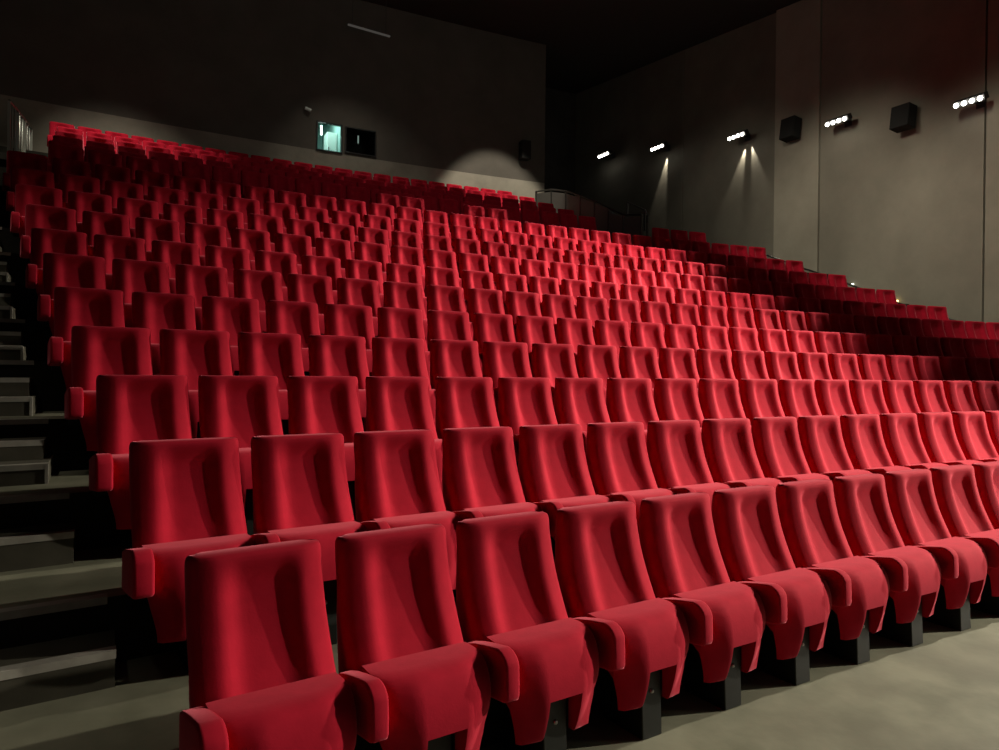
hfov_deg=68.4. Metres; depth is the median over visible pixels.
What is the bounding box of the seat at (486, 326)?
[473,313,531,368]
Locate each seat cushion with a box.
[18,216,24,238]
[35,269,42,295]
[48,299,53,336]
[60,341,71,389]
[63,202,67,207]
[77,222,81,231]
[79,390,96,450]
[88,246,93,255]
[106,274,112,289]
[107,454,130,529]
[124,303,131,327]
[130,228,135,237]
[142,533,254,642]
[146,251,151,260]
[151,344,160,374]
[169,178,172,188]
[169,278,175,293]
[180,233,184,242]
[188,390,199,438]
[195,307,202,329]
[200,256,205,265]
[205,672,356,749]
[206,183,209,193]
[227,238,231,246]
[228,283,233,297]
[230,346,238,375]
[239,448,252,508]
[250,260,254,269]
[259,311,266,332]
[268,521,365,580]
[270,243,274,251]
[274,193,277,202]
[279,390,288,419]
[282,287,287,300]
[297,264,301,273]
[302,348,308,370]
[306,197,309,206]
[312,247,315,255]
[318,314,324,333]
[332,290,336,303]
[336,201,339,210]
[341,268,345,277]
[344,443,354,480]
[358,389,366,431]
[362,642,490,749]
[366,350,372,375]
[373,317,377,336]
[373,511,460,589]
[379,294,383,306]
[382,272,385,281]
[388,239,391,253]
[421,275,424,293]
[423,297,426,316]
[423,319,426,343]
[425,351,429,380]
[429,389,435,427]
[435,439,442,493]
[463,502,541,516]
[469,322,472,340]
[479,353,482,375]
[486,617,598,744]
[493,390,497,411]
[513,439,517,463]
[541,495,612,539]
[588,598,689,710]
[610,488,675,532]
[644,430,646,445]
[671,482,731,507]
[674,581,765,682]
[727,477,783,491]
[747,567,831,659]
[777,473,832,480]
[811,556,889,639]
[823,469,873,475]
[865,466,910,470]
[867,546,940,623]
[904,463,948,467]
[918,537,987,608]
[941,460,982,464]
[964,529,998,596]
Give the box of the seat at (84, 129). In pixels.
[78,126,101,145]
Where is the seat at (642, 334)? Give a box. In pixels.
[630,322,665,364]
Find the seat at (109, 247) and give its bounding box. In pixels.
[94,234,145,289]
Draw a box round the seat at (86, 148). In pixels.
[84,146,114,161]
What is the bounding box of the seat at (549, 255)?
[538,247,577,278]
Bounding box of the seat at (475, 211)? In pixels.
[463,205,484,227]
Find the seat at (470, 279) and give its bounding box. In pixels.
[461,270,505,312]
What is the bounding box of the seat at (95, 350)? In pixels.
[64,326,152,450]
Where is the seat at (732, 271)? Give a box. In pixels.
[727,266,749,283]
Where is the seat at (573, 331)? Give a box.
[556,318,618,364]
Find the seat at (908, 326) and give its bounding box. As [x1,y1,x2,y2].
[899,318,924,336]
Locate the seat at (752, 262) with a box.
[747,257,767,272]
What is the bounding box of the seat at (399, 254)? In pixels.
[391,246,424,293]
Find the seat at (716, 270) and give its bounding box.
[705,264,727,285]
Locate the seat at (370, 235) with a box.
[358,227,390,262]
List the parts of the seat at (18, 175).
armrest, backrest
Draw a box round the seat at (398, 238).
[391,231,425,269]
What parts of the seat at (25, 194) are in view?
armrest, backrest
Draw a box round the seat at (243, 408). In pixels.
[198,375,282,535]
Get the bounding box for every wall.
[0,0,545,202]
[544,87,575,195]
[575,0,998,322]
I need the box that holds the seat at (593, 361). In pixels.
[577,345,620,387]
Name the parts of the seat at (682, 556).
backrest, armrest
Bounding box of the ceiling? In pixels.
[362,0,800,93]
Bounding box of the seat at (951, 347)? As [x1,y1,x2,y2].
[940,337,966,357]
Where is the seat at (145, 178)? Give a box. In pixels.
[135,170,169,199]
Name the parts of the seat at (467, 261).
backrest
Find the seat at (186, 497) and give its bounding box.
[122,437,279,670]
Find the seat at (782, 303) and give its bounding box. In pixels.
[775,296,798,316]
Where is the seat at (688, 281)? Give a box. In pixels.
[681,274,704,298]
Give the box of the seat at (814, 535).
[775,479,907,664]
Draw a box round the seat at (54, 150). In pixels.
[47,144,90,173]
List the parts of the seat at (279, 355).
backrest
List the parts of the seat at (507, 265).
backrest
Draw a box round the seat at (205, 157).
[200,154,222,163]
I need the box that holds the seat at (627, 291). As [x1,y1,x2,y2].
[620,284,647,310]
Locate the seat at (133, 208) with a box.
[117,197,158,237]
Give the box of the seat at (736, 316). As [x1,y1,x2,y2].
[727,307,757,336]
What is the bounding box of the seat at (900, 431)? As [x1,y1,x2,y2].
[879,413,966,467]
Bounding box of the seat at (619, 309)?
[609,299,641,328]
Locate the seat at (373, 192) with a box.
[370,189,390,202]
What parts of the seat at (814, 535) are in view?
backrest, armrest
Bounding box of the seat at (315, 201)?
[309,195,336,222]
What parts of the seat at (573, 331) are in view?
backrest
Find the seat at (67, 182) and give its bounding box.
[59,174,99,207]
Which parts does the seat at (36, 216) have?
armrest, seat frame, backrest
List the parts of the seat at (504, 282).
backrest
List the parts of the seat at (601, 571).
backrest, armrest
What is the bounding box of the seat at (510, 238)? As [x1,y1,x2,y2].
[504,232,537,259]
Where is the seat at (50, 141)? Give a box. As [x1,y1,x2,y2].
[47,140,80,162]
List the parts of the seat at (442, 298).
backrest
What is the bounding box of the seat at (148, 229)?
[135,217,180,260]
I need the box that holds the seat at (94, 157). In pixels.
[88,150,121,177]
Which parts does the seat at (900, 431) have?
backrest, armrest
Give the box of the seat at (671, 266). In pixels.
[661,260,682,283]
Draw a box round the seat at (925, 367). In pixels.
[912,356,943,381]
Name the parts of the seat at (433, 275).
backrest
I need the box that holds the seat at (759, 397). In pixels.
[739,379,784,423]
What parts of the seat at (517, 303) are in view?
backrest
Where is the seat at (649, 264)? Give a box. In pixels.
[638,257,660,279]
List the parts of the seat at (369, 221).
backrest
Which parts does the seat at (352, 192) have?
backrest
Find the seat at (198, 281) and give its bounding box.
[175,264,228,329]
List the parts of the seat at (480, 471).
backrest, armrest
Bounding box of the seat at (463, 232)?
[451,225,482,254]
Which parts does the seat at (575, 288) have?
backrest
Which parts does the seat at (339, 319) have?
backrest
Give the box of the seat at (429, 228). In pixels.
[423,222,453,251]
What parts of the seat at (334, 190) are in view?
backrest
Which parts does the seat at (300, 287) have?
backrest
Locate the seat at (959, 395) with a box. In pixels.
[943,380,979,411]
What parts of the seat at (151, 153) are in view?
backrest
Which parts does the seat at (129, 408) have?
seat frame, armrest, backrest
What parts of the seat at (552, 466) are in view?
backrest, armrest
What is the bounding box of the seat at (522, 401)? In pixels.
[498,377,586,463]
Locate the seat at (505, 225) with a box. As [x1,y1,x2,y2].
[500,220,529,245]
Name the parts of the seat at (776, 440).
backrest, armrest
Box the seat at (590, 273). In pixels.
[578,265,619,296]
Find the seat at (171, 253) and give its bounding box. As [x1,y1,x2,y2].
[152,240,200,293]
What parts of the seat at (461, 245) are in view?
backrest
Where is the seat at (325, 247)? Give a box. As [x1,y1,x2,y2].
[315,237,350,277]
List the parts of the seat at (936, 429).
backrest, armrest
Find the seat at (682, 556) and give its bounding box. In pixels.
[639,492,786,710]
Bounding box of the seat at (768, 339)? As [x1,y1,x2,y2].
[758,329,789,357]
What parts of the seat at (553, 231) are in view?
backrest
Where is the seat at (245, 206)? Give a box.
[227,197,259,228]
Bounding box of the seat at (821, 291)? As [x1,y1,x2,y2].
[815,285,836,303]
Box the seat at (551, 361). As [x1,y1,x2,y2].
[531,343,605,401]
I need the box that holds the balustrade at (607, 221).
[535,189,642,242]
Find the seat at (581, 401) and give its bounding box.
[554,378,609,431]
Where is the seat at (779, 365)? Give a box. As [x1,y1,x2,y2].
[765,351,801,385]
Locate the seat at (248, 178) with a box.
[241,170,265,197]
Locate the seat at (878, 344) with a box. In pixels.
[866,334,894,355]
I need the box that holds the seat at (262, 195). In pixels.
[244,186,274,214]
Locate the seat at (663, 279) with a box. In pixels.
[656,272,680,297]
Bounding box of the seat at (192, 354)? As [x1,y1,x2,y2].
[159,329,232,438]
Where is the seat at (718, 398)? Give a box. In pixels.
[698,379,745,418]
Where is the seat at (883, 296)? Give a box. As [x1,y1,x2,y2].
[876,289,897,306]
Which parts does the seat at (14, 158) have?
armrest, backrest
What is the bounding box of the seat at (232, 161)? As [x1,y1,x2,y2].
[226,158,248,167]
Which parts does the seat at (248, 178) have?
backrest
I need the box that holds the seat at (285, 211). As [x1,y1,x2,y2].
[263,202,294,233]
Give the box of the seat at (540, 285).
[529,276,575,312]
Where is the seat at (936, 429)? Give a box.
[916,412,998,464]
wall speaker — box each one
[519,140,530,160]
[779,115,801,142]
[889,102,916,132]
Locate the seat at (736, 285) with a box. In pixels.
[728,278,751,300]
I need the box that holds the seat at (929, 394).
[913,380,950,412]
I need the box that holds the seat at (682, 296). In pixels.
[675,288,701,312]
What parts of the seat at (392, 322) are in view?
backrest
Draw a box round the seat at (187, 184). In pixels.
[173,175,205,205]
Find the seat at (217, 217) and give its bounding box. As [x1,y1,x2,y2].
[207,209,243,246]
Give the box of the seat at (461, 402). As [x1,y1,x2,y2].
[435,377,518,463]
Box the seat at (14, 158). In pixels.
[2,150,54,194]
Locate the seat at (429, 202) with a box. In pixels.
[416,195,436,210]
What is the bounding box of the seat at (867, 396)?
[849,380,888,414]
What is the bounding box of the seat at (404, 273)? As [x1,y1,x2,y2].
[386,263,426,316]
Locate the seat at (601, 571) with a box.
[555,501,712,739]
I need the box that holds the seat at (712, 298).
[701,290,727,314]
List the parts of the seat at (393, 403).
backrest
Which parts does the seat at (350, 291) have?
backrest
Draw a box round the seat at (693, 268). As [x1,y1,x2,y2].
[683,262,705,285]
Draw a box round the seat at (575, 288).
[561,279,608,313]
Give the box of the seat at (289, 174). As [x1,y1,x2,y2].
[285,172,306,191]
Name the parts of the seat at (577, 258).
backrest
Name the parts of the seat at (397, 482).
backrest, armrest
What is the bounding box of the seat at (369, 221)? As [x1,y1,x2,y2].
[363,214,391,253]
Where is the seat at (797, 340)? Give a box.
[786,330,817,355]
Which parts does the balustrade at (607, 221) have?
panel, panel, panel, post, panel, handrail, post, panel, post, panel, post, panel, post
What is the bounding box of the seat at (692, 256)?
[687,251,707,268]
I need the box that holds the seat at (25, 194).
[10,184,62,238]
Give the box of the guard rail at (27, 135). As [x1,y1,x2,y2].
[7,100,32,151]
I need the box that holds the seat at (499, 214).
[486,208,507,230]
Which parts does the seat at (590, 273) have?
backrest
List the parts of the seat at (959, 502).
backrest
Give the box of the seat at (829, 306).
[820,299,843,317]
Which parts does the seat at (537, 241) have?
backrest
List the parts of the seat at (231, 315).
backrest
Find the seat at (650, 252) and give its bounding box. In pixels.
[645,247,665,269]
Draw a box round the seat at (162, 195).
[148,186,184,218]
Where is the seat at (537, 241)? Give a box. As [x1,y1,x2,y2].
[529,234,563,262]
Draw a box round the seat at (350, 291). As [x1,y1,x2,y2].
[337,278,380,336]
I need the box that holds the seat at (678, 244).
[673,239,691,257]
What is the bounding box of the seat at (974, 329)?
[964,321,988,339]
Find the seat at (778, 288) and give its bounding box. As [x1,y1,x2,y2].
[772,282,794,297]
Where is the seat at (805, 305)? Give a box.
[798,298,821,315]
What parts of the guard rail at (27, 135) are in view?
post, post, handrail, post, post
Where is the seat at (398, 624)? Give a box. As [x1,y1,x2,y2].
[335,524,519,749]
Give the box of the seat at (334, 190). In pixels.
[321,182,343,210]
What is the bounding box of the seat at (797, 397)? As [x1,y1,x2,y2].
[778,379,821,418]
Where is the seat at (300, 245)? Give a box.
[274,233,311,273]
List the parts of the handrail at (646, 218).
post, post, post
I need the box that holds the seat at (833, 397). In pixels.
[814,379,855,417]
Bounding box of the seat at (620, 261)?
[614,255,637,280]
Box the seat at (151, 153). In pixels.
[148,151,181,175]
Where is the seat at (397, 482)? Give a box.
[354,430,482,589]
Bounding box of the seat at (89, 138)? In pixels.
[86,136,112,143]
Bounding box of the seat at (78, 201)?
[68,191,112,231]
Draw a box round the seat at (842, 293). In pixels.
[836,286,857,305]
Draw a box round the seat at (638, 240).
[632,235,665,255]
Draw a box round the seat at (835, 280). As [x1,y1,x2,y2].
[828,274,847,291]
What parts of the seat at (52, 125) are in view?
armrest, backrest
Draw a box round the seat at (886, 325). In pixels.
[876,316,901,337]
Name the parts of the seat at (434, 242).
backrest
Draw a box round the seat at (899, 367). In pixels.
[885,355,917,380]
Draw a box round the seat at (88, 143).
[86,141,114,150]
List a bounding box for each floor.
[0,146,47,156]
[0,152,6,159]
[0,159,6,167]
[0,167,449,230]
[0,186,827,279]
[0,205,856,290]
[0,227,908,304]
[0,253,30,282]
[0,283,37,319]
[0,320,52,360]
[0,361,369,411]
[0,411,497,471]
[0,464,517,550]
[0,597,868,749]
[480,608,998,749]
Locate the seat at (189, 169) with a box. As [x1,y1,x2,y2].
[182,161,209,193]
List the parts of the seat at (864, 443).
backrest, armrest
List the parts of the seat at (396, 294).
backrest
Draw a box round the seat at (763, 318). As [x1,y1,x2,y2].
[754,309,782,330]
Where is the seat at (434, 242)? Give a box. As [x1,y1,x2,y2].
[423,235,458,274]
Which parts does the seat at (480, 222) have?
backrest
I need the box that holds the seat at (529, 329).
[516,315,576,368]
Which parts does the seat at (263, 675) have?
armrest, backrest, armrest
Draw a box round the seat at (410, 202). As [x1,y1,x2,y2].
[401,197,424,223]
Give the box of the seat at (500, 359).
[483,341,554,412]
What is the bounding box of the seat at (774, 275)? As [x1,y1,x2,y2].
[768,269,788,284]
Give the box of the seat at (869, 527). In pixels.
[832,474,958,646]
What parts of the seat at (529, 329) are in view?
backrest, armrest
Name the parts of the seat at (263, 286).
backrest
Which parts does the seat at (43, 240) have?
armrest, seat frame, backrest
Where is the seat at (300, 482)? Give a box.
[251,433,389,644]
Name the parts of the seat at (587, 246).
backrest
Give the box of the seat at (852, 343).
[841,333,869,354]
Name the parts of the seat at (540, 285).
backrest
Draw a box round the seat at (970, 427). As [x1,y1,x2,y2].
[951,411,998,459]
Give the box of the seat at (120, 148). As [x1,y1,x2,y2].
[118,146,144,154]
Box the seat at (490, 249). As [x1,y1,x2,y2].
[483,241,520,274]
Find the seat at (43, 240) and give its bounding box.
[25,228,87,295]
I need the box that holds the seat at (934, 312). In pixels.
[927,306,948,320]
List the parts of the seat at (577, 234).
backrest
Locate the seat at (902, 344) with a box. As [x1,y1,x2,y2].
[892,335,919,356]
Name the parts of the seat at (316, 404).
backrest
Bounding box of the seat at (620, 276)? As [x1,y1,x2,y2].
[605,267,647,296]
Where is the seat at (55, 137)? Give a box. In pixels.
[53,135,82,148]
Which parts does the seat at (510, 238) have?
backrest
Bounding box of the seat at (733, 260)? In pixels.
[727,255,747,274]
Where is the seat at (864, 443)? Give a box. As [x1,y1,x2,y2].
[840,414,929,470]
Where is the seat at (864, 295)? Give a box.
[856,288,877,303]
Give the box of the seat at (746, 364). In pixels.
[731,350,768,386]
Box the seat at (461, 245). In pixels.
[453,238,490,271]
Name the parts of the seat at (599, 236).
backrest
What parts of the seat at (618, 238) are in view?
backrest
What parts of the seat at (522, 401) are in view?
backrest, armrest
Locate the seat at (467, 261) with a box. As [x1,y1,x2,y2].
[459,253,495,289]
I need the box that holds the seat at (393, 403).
[365,376,442,493]
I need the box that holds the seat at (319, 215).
[298,206,328,237]
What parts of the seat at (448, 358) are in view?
backrest, armrest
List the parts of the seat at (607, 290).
backrest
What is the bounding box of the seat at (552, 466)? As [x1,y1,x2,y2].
[518,424,635,539]
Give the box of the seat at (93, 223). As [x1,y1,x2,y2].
[82,211,130,255]
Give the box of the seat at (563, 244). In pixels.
[554,237,589,262]
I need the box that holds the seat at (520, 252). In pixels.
[511,244,549,276]
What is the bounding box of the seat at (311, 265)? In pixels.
[301,255,341,303]
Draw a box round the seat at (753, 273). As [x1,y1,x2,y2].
[748,268,768,283]
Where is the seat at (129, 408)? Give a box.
[89,375,191,529]
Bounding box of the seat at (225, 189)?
[210,181,240,209]
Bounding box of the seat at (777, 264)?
[766,259,785,271]
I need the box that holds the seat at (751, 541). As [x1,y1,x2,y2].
[711,485,851,685]
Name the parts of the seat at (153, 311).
backrest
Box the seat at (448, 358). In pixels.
[430,339,497,411]
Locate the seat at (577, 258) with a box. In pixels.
[564,250,604,278]
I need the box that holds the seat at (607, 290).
[591,281,639,311]
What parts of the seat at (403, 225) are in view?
backrest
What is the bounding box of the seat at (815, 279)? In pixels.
[808,273,828,288]
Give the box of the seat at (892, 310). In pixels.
[885,303,907,318]
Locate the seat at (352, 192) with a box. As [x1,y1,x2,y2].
[346,186,368,214]
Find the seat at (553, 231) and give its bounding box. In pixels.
[546,225,577,250]
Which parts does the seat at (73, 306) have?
armrest, seat frame, backrest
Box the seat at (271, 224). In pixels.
[247,214,282,251]
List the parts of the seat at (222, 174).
backrest, armrest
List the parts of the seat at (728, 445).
backrest, armrest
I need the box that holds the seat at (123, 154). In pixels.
[118,151,146,167]
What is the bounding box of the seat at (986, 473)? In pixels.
[972,461,998,528]
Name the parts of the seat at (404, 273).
backrest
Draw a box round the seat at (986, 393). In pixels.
[971,381,998,411]
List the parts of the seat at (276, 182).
backrest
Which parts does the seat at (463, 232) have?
backrest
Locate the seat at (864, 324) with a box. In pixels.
[853,315,879,336]
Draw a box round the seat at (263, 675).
[179,539,388,749]
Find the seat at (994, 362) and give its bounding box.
[989,358,998,380]
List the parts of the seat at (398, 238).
backrest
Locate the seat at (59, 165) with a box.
[52,157,90,188]
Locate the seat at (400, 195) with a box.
[393,192,413,206]
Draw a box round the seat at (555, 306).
[542,294,594,336]
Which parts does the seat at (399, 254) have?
backrest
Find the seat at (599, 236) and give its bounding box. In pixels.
[590,230,622,254]
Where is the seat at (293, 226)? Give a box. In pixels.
[286,218,319,255]
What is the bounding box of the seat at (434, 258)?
[426,249,461,286]
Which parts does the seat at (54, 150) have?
armrest, backrest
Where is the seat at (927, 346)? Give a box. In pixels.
[916,336,943,356]
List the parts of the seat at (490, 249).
backrest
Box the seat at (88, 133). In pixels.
[86,131,116,153]
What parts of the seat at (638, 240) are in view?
backrest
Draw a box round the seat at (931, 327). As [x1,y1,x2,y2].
[921,319,945,337]
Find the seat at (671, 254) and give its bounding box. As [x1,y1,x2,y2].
[666,249,686,267]
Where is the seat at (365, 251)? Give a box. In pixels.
[354,242,388,281]
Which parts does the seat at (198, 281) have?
backrest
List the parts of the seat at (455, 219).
backrest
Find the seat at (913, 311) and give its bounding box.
[906,305,928,319]
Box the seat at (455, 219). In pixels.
[450,213,477,239]
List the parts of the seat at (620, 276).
backrest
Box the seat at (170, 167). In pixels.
[151,156,178,188]
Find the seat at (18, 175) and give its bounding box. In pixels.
[6,167,53,214]
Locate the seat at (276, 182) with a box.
[268,174,292,202]
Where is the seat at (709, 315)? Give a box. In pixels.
[699,305,728,335]
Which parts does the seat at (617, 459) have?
backrest, armrest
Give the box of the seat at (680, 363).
[659,348,699,391]
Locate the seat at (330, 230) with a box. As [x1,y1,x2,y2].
[323,223,354,259]
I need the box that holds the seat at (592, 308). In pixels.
[576,296,629,335]
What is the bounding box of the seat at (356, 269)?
[345,259,383,306]
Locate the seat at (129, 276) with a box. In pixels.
[112,259,169,327]
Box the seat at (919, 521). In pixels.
[883,469,998,630]
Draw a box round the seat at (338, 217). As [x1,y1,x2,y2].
[331,210,360,241]
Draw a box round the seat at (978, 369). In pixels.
[964,357,994,380]
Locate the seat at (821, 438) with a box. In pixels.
[797,415,889,475]
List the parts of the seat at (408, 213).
backrest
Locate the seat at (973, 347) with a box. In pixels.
[963,338,989,358]
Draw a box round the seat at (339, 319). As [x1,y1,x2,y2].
[324,304,374,375]
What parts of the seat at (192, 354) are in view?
backrest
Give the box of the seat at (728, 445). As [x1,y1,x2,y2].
[701,418,801,491]
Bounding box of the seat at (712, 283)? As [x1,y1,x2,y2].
[705,276,728,296]
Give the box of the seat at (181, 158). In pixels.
[178,155,210,180]
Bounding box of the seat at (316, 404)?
[287,376,363,509]
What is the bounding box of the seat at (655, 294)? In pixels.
[648,286,674,311]
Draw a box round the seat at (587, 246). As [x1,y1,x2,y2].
[578,240,613,266]
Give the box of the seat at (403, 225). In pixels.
[394,218,422,255]
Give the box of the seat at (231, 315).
[202,296,260,375]
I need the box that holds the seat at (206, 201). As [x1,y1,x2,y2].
[188,192,222,223]
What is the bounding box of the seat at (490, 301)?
[467,288,515,340]
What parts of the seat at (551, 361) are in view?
backrest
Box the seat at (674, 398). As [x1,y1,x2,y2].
[654,378,703,432]
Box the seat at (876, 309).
[864,302,886,318]
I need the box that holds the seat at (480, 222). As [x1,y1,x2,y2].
[475,216,503,242]
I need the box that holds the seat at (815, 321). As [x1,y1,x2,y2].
[805,312,831,333]
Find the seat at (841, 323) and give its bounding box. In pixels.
[829,314,855,336]
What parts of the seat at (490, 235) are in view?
backrest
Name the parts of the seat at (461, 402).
backrest, armrest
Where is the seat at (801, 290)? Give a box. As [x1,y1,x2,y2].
[794,283,815,302]
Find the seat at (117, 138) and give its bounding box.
[115,136,138,149]
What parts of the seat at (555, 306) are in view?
backrest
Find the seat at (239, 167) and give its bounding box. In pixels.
[233,164,256,185]
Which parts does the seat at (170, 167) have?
backrest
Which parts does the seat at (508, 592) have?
backrest, armrest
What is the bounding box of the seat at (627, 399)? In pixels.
[606,378,658,445]
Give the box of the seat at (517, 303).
[505,291,556,337]
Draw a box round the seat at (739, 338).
[728,327,760,351]
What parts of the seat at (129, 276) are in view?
backrest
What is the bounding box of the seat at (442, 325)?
[427,310,482,375]
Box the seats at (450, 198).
[105,131,804,274]
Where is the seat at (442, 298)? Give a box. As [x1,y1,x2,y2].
[426,285,472,340]
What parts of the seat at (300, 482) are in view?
backrest, armrest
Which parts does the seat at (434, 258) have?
backrest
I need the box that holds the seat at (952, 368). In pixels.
[939,357,969,380]
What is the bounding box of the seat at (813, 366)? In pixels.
[797,352,832,381]
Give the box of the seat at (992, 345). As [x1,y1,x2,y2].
[986,339,998,357]
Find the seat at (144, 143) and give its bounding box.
[142,141,165,149]
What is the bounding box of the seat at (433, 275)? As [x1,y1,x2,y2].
[425,267,466,311]
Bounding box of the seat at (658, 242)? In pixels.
[653,237,671,253]
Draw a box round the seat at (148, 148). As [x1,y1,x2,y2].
[145,145,169,158]
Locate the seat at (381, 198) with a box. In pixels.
[376,193,398,217]
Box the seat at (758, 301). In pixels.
[751,294,775,312]
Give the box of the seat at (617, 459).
[586,422,695,532]
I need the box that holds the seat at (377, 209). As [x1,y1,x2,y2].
[369,203,394,230]
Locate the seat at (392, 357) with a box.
[372,337,435,427]
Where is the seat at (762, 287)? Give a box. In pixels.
[750,280,774,302]
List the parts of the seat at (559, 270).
backrest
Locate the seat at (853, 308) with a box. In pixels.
[843,301,865,316]
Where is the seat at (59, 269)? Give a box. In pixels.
[37,253,105,336]
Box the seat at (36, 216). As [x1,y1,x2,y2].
[20,204,76,262]
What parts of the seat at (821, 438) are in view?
backrest, armrest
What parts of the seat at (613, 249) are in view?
backrest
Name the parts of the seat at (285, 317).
backrest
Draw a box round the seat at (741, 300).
[726,292,753,315]
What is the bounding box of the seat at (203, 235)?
[185,223,226,265]
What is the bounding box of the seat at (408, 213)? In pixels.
[397,206,422,241]
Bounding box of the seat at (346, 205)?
[339,199,366,226]
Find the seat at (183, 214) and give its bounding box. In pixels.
[163,203,202,242]
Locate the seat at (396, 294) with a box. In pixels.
[383,281,426,343]
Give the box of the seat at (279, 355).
[238,332,304,434]
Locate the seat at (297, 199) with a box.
[277,190,306,218]
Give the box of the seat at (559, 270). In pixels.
[550,262,590,295]
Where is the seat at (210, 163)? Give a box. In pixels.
[206,160,230,180]
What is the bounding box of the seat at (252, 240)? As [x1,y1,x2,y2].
[231,228,270,269]
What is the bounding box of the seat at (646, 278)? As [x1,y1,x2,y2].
[631,269,656,291]
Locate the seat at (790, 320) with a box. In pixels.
[780,311,807,334]
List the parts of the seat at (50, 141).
backrest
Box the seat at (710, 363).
[696,349,734,378]
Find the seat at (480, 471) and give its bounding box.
[442,427,563,535]
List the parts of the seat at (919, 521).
backrest, armrest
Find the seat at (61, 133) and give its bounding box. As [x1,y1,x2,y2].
[55,130,83,149]
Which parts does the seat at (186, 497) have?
armrest, backrest, armrest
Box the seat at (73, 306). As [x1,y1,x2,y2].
[47,286,124,389]
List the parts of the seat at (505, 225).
backrest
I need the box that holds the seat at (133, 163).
[126,156,157,182]
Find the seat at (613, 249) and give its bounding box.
[601,242,636,263]
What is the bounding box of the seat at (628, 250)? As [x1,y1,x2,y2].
[623,245,644,268]
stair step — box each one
[0,261,9,273]
[0,272,13,281]
[0,293,13,307]
[0,306,17,318]
[0,331,23,345]
[0,345,28,359]
[0,378,31,395]
[0,395,37,416]
[0,437,46,460]
[0,454,53,486]
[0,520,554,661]
[0,522,75,571]
[0,629,115,711]
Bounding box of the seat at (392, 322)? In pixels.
[377,307,429,380]
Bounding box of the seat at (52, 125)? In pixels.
[47,121,74,146]
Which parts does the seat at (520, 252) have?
backrest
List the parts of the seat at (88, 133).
backrest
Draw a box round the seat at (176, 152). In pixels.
[173,150,196,159]
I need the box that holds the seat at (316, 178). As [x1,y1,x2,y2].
[310,175,330,195]
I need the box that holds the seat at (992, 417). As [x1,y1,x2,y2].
[984,411,998,454]
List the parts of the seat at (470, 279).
backrest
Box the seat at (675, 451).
[646,420,751,507]
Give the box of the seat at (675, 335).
[664,324,698,360]
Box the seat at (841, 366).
[827,353,861,381]
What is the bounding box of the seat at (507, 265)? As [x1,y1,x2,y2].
[490,256,528,291]
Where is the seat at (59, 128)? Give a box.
[57,126,85,147]
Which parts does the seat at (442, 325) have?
backrest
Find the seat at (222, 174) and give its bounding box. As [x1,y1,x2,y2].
[212,166,244,197]
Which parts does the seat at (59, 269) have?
armrest, seat frame, backrest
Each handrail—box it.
[626,201,648,235]
[766,254,953,319]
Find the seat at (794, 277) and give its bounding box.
[788,271,808,287]
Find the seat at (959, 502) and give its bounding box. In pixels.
[929,465,998,615]
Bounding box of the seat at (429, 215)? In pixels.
[424,210,450,238]
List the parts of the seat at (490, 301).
backrest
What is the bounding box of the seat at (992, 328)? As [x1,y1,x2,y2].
[985,322,998,338]
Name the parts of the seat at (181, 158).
backrest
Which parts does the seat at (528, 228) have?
backrest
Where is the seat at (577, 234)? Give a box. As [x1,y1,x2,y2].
[569,228,600,252]
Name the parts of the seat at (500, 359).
backrest, armrest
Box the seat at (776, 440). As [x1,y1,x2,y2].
[751,417,847,480]
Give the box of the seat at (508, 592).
[456,511,624,749]
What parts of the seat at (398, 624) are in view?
backrest, armrest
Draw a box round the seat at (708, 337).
[697,326,731,356]
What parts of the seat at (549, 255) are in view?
backrest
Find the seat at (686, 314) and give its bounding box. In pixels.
[670,303,700,336]
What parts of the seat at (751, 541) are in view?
backrest, armrest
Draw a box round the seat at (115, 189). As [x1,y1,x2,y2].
[105,180,143,213]
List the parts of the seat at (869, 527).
backrest, armrest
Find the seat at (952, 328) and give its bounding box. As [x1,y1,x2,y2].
[943,320,967,338]
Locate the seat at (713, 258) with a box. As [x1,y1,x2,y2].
[707,253,727,273]
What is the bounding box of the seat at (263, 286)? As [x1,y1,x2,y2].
[233,269,282,332]
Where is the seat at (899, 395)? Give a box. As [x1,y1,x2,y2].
[881,380,920,413]
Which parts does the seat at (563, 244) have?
backrest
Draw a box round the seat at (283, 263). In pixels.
[255,250,297,300]
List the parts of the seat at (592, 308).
backrest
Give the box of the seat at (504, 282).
[496,273,541,314]
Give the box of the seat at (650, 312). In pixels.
[640,301,671,333]
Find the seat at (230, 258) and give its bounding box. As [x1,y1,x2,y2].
[205,245,250,297]
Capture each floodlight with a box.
[598,149,614,158]
[651,141,669,151]
[728,129,749,140]
[825,113,851,126]
[953,91,988,108]
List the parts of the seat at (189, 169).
backrest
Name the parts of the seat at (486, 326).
backrest, armrest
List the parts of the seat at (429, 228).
backrest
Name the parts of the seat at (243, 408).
backrest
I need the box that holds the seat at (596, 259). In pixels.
[589,253,612,279]
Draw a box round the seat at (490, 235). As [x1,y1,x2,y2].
[478,228,510,256]
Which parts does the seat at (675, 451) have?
backrest, armrest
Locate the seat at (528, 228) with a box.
[523,222,553,247]
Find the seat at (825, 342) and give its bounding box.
[814,332,843,357]
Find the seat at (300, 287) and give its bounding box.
[287,274,333,334]
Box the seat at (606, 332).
[594,320,631,354]
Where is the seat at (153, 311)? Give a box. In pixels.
[132,292,195,374]
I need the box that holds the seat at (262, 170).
[260,168,282,187]
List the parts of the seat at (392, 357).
backrest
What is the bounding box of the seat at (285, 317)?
[265,300,319,375]
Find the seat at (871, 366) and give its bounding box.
[857,354,890,381]
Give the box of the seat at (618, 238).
[612,233,644,256]
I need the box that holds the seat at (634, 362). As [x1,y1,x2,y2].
[619,346,661,397]
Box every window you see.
[316,120,342,153]
[345,126,375,156]
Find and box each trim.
[0,252,10,255]
[0,281,14,285]
[0,318,24,322]
[0,360,33,364]
[0,418,48,424]
[0,491,69,503]
[0,593,106,620]

